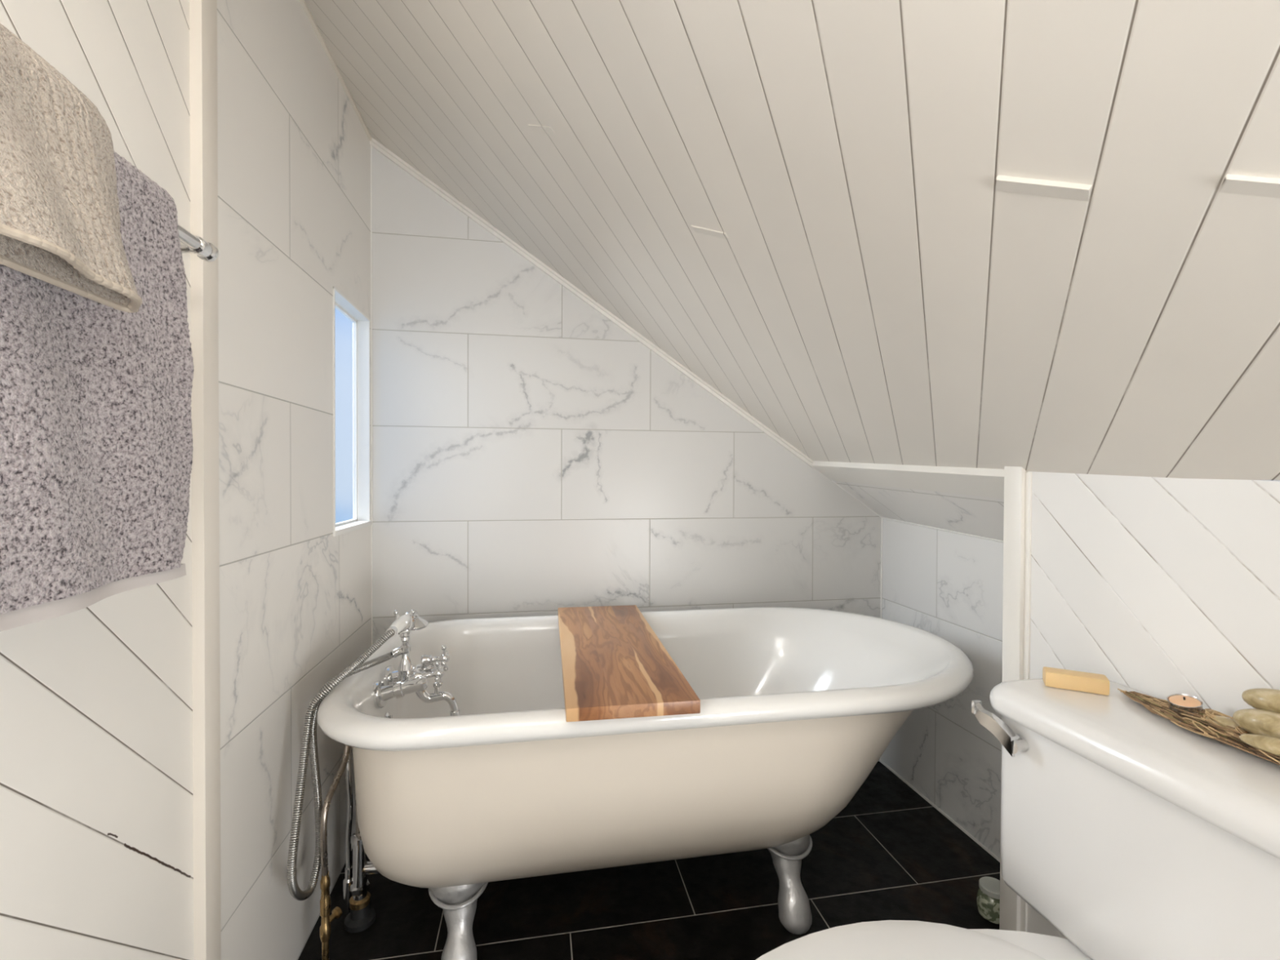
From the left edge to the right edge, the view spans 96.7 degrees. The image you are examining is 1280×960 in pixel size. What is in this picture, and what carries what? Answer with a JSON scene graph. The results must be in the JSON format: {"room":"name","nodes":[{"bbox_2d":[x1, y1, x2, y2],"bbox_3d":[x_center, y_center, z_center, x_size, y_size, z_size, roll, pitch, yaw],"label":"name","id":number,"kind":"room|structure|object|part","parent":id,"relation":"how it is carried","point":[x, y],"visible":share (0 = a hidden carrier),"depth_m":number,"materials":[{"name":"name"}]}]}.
{"room":"bathroom","nodes":[
{"label":"bathroom","id":0,"kind":"room"},
{"bbox_2d":[0,0,371,959],"bbox_3d":[-0.541,-0.038,-0.329,0.140,2.247,4.347,0,1,-10],"label":"wall","id":1,"kind":"structure","parent":0,"point":[294,150],"depth_m":0.99,"materials":[{"name":"tile"}]},
{"bbox_2d":[177,224,218,262],"bbox_3d":[-0.574,-0.310,0.469,0.079,0.044,0.675,0,1,-10],"label":"towel bar","id":2,"kind":"object","parent":1,"relation":"attached to","point":[204,250],"visible":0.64,"depth_m":0.77,"materials":[{"name":"silver metal"}]},
{"bbox_2d":[0,150,194,631],"bbox_3d":[-0.532,-0.114,0.418,0.082,0.471,0.575,0,1,-10],"label":"bath towel","id":3,"kind":"object","parent":2,"relation":"hanging from","point":[96,447],"visible":0.67,"depth_m":0.56,"materials":[{"name":"grey fabric"}]},
{"bbox_2d":[0,23,142,312],"bbox_3d":[-0.501,-0.260,0.361,0.172,0.229,0.420,0,1,-10],"label":"hand towel","id":4,"kind":"object","parent":3,"relation":"on","point":[60,223],"visible":1,"depth_m":0.47,"materials":[{"name":"beige fabric"}]},
{"bbox_3d":[-0.548,-0.316,0.474,0.017,0.017,0.656,0,1,-10],"label":"rail","id":5,"kind":"part","parent":2,"relation":"part of","materials":[{"name":"silver metal"}]},
{"bbox_2d":[189,0,221,959],"bbox_3d":[-0.686,-0.002,0.897,0.021,2.147,0.044,0,1,-10],"label":"trim","id":6,"kind":"structure","parent":1,"relation":"attached to","point":[202,13],"depth_m":0.88,"materials":[{"name":"paint"}]},
{"bbox_2d":[299,0,372,141],"bbox_3d":[-0.769,-1.084,1.356,0.010,0.033,0.927,0,1,-10],"label":"trim","id":7,"kind":"structure","parent":1,"relation":"attached to","point":[303,2],"depth_m":1.47,"materials":[{"name":"paint"}]},
{"bbox_2d":[333,286,371,536],"bbox_3d":[-0.849,-0.180,1.639,0.056,0.650,0.334,0,1,-10],"label":"window","id":8,"kind":"structure","parent":1,"relation":"in","point":[361,322],"depth_m":1.78,"materials":[{"name":"white wood"}]},
{"bbox_3d":[-0.850,0.138,1.642,0.056,0.015,0.334,0,1,-10],"label":"sill","id":9,"kind":"part","parent":8,"relation":"part of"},
{"bbox_2d":[372,146,881,761],"bbox_3d":[0.054,-0.071,2.039,1.969,2.267,0.100,0,1,-10],"label":"wall","id":10,"kind":"structure","parent":0,"point":[532,456],"depth_m":1.92,"materials":[{"name":"tile"}]},
{"bbox_2d":[369,137,813,467],"bbox_3d":[-0.110,-0.570,1.943,1.518,1.048,0.018,0,1,-10],"label":"trim","id":11,"kind":"structure","parent":10,"relation":"attached to","point":[375,144],"depth_m":1.92,"materials":[{"name":"white paint"}]},
{"bbox_2d":[370,145,1003,862],"bbox_3d":[0.106,-0.006,1.547,1.803,2.147,0.887,0,1,-10],"label":"trim","id":12,"kind":"structure","parent":10,"relation":"attached to","point":[947,816],"depth_m":1.82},
{"bbox_2d":[297,761,999,959],"bbox_3d":[0.410,1.117,-0.143,2.203,0.060,4.547,0,1,-10],"label":"floor","id":13,"kind":"structure","parent":0,"point":[889,854],"depth_m":1.45,"materials":[{"name":"tile"}]},
{"bbox_2d":[320,744,350,959],"bbox_3d":[-0.653,0.781,1.269,0.064,0.575,0.136,0,1,-1],"label":"supply pipe","id":14,"kind":"object","parent":13,"relation":"on","point":[325,882],"visible":0.74,"depth_m":1.21,"materials":[{"name":"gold metal"}]},
{"bbox_2d":[342,746,353,913],"bbox_3d":[-0.682,0.779,1.391,0.091,0.575,0.070,0,1,-10],"label":"supply pipe","id":15,"kind":"object","parent":13,"relation":"on","point":[348,881],"visible":0.53,"depth_m":1.39,"materials":[{"name":"silver metal"}]},
{"bbox_2d":[344,804,379,933],"bbox_3d":[-0.591,0.821,1.388,0.240,0.491,0.068,0,1,-10],"label":"drain pipe","id":16,"kind":"object","parent":13,"relation":"on","point":[362,916],"visible":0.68,"depth_m":1.36,"materials":[{"name":"grey metal"}]},
{"bbox_2d":[315,607,973,959],"bbox_3d":[0.082,0.753,1.507,1.574,0.634,0.790,0,1,-10],"label":"bathtub","id":17,"kind":"object","parent":13,"relation":"on","point":[799,706],"visible":0.96,"depth_m":1.20,"materials":[{"name":"white ceramic"}]},
{"bbox_2d":[373,609,459,715],"bbox_3d":[-0.538,0.447,1.388,0.189,0.263,0.168,0,1,-10],"label":"faucet","id":18,"kind":"object","parent":17,"relation":"attached to","point":[408,678],"visible":0.98,"depth_m":1.37,"materials":[{"name":"silver metal"}]},
{"bbox_2d":[286,629,394,900],"bbox_3d":[-0.647,0.602,1.238,0.110,0.523,0.307,0,1,25],"label":"shower hose","id":19,"kind":"object","parent":18,"relation":"attached to","point":[309,740],"visible":0.91,"depth_m":1.18,"materials":[{"name":"metal"}]},
{"bbox_3d":[-0.560,0.495,1.331,0.125,0.070,0.063,0,1,-10],"label":"inlet arm","id":20,"kind":"part","parent":18,"relation":"part of","materials":[{"name":"silver metal"}]},
{"bbox_2d":[386,609,428,637],"bbox_3d":[-0.571,0.357,1.405,0.065,0.054,0.217,0,1,-10],"label":"shower","id":21,"kind":"object","parent":18,"relation":"on","point":[402,623],"visible":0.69,"depth_m":1.38,"materials":[{"name":"white ceramic"}]},
{"bbox_3d":[-0.574,0.345,1.368,0.029,0.030,0.114,0,1,-5],"label":"handle","id":22,"kind":"part","parent":21,"relation":"part of","materials":[{"name":"white ceramic"}]},
{"bbox_3d":[-0.579,0.493,1.435,0.125,0.070,0.063,0,1,-10],"label":"inlet arm","id":23,"kind":"part","parent":18,"relation":"part of","materials":[{"name":"silver metal"}]},
{"bbox_3d":[-0.501,0.462,1.355,0.067,0.063,0.063,0,1,-10],"label":"cross handle","id":24,"kind":"part","parent":18,"relation":"part of","materials":[{"name":"silver metal"}]},
{"bbox_3d":[-0.517,0.453,1.442,0.067,0.070,0.070,0,1,-10],"label":"cross handle","id":25,"kind":"part","parent":18,"relation":"part of","materials":[{"name":"silver metal"}]},
{"bbox_3d":[-0.499,0.534,1.396,0.108,0.089,0.024,0,1,-10],"label":"spout","id":26,"kind":"part","parent":18,"relation":"part of","materials":[{"name":"silver metal"}]},
{"bbox_2d":[557,604,700,721],"bbox_3d":[-0.073,0.423,1.443,0.252,0.026,0.790,0,1,-9],"label":"board","id":27,"kind":"object","parent":17,"relation":"on","point":[615,665],"visible":1,"depth_m":1.24,"materials":[{"name":"brown wood"}]},
{"bbox_2d":[315,607,973,751],"bbox_3d":[0.082,0.647,1.506,1.574,0.422,0.790,0,1,-10],"label":"bathtub rim","id":28,"kind":"object","parent":17,"relation":"in","point":[764,679],"depth_m":1.57,"materials":[{"name":"white ceramic"}]},
{"bbox_2d":[976,876,999,924],"bbox_3d":[0.870,1.034,1.401,0.072,0.076,0.072,0,1,-10],"label":"glass jar","id":29,"kind":"object","parent":13,"relation":"on","point":[988,895],"visible":0.7,"depth_m":1.39,"materials":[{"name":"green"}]},
{"bbox_3d":[0.870,1.003,1.401,0.062,0.014,0.062,0,1,-10],"label":"lid","id":30,"kind":"part","parent":29,"relation":"part of","materials":[{"name":"grey"}]},
{"bbox_2d":[755,678,1279,959],"bbox_3d":[0.455,0.714,0.701,0.828,0.729,0.552,0,1,-10],"label":"toilet","id":31,"kind":"object","parent":13,"relation":"on","point":[1136,833],"visible":0.91,"depth_m":0.80,"materials":[{"name":"white ceramic"}]},
{"bbox_3d":[0.328,0.677,0.677,0.570,0.015,0.372,0,1,-10],"label":"seat","id":32,"kind":"part","parent":31,"relation":"part of","materials":[{"name":"white plastic"}]},
{"bbox_3d":[0.605,0.417,0.959,0.038,0.059,0.093,0,1,-10],"label":"flush lever","id":33,"kind":"part","parent":31,"relation":"part of","materials":[{"name":"silver metal"}]},
{"bbox_3d":[0.411,0.892,0.695,0.740,0.372,0.372,0,1,-10],"label":"bowl","id":34,"kind":"part","parent":31,"relation":"part of","materials":[{"name":"white ceramic"}]},
{"bbox_2d":[1042,666,1110,695],"bbox_3d":[0.726,0.335,0.951,0.086,0.026,0.034,1,1,28],"label":"soap bar","id":35,"kind":"object","parent":31,"relation":"on","point":[1085,682],"visible":1,"depth_m":0.94,"materials":[{"name":"beige wax"}]},
{"bbox_3d":[0.753,0.374,0.750,0.226,0.049,0.549,0,1,-10],"label":"tank lid","id":36,"kind":"part","parent":31,"relation":"part of","materials":[{"name":"white ceramic"}]},
{"bbox_3d":[0.762,0.548,0.758,0.198,0.306,0.517,0,1,-10],"label":"tank","id":37,"kind":"part","parent":31,"relation":"part of","materials":[{"name":"white ceramic"}]},
{"bbox_2d":[1117,688,1279,764],"bbox_3d":[0.808,0.335,0.734,0.108,0.027,0.408,0,1,-8],"label":"tray","id":38,"kind":"object","parent":31,"relation":"on","point":[1198,724],"visible":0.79,"depth_m":0.78,"materials":[{"name":"wicker"}]},
{"bbox_2d":[1166,693,1203,715],"bbox_3d":[0.804,0.332,0.840,0.040,0.024,0.039,0,1,-10],"label":"tealight candle","id":39,"kind":"object","parent":38,"relation":"on","point":[1188,703],"visible":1,"depth_m":0.83,"materials":[{"name":"wax"}]},
{"bbox_2d":[1205,715,1244,734],"bbox_3d":[0.795,0.333,0.775,0.024,0.020,0.040,0,1,-23],"label":"pebble","id":40,"kind":"object","parent":38,"relation":"on","point":[1225,721],"visible":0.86,"depth_m":0.77,"materials":[{"name":"beige stone"}]},
{"bbox_2d":[1232,708,1279,738],"bbox_3d":[0.803,0.313,0.723,0.045,0.040,0.074,0,1,-22],"label":"pebble","id":41,"kind":"object","parent":38,"relation":"on","point":[1256,722],"visible":0.88,"depth_m":0.72,"materials":[{"name":"beige stone"}]},
{"bbox_2d":[1241,688,1279,712],"bbox_3d":[0.822,0.288,0.732,0.040,0.036,0.072,0,1,-25],"label":"pebble","id":42,"kind":"object","parent":41,"relation":"on","point":[1266,699],"visible":0.94,"depth_m":0.73,"materials":[{"name":"beige stone"}]},
{"bbox_2d":[1239,733,1279,756],"bbox_3d":[0.775,0.324,0.691,0.024,0.020,0.068,0,1,-24],"label":"pebble","id":43,"kind":"object","parent":38,"relation":"on","point":[1269,744],"visible":1,"depth_m":0.70,"materials":[{"name":"beige stone"}]},
{"bbox_2d":[304,0,1279,480],"bbox_3d":[0.226,-0.584,-0.196,1.616,1.193,4.447,0,1,-10],"label":"ceiling","id":44,"kind":"structure","parent":0,"point":[1031,235],"depth_m":0.80,"materials":[{"name":"paint"}]},
{"bbox_2d":[812,461,1004,498],"bbox_3d":[0.750,-0.024,1.656,0.084,0.138,0.902,0,1,-10],"label":"trim","id":45,"kind":"structure","parent":44,"relation":"attached to","point":[986,482],"depth_m":1.53,"materials":[{"name":"white paint"}]},
{"bbox_2d":[833,480,1004,541],"bbox_3d":[0.901,0.076,1.682,0.229,0.246,0.947,0,1,-10],"label":"ceiling","id":46,"kind":"structure","parent":0,"point":[975,515],"depth_m":1.70,"materials":[{"name":"stone"}]},
{"bbox_2d":[880,518,1003,858],"bbox_3d":[1.036,0.518,1.691,0.080,1.104,0.947,0,1,-10],"label":"wall","id":47,"kind":"structure","parent":0,"point":[947,585],"depth_m":1.78,"materials":[{"name":"tile"}]},
{"bbox_2d":[1026,471,1279,939],"bbox_3d":[1.129,0.546,-0.485,0.060,1.094,3.430,0,1,-10],"label":"wall","id":48,"kind":"structure","parent":0,"point":[1161,588],"depth_m":0.93,"materials":[{"name":"white wood"}]},
{"bbox_3d":[0.976,0.533,1.215,0.327,1.084,0.060,0,1,-10],"label":"wall","id":49,"kind":"structure","parent":0,"visible":0},
{"bbox_2d":[999,466,1031,932],"bbox_3d":[0.826,0.522,1.202,0.093,1.105,0.057,0,1,-10],"label":"trim","id":50,"kind":"structure","parent":49,"relation":"attached to","point":[1017,527],"depth_m":1.19,"materials":[{"name":"white paint"}]}
]}

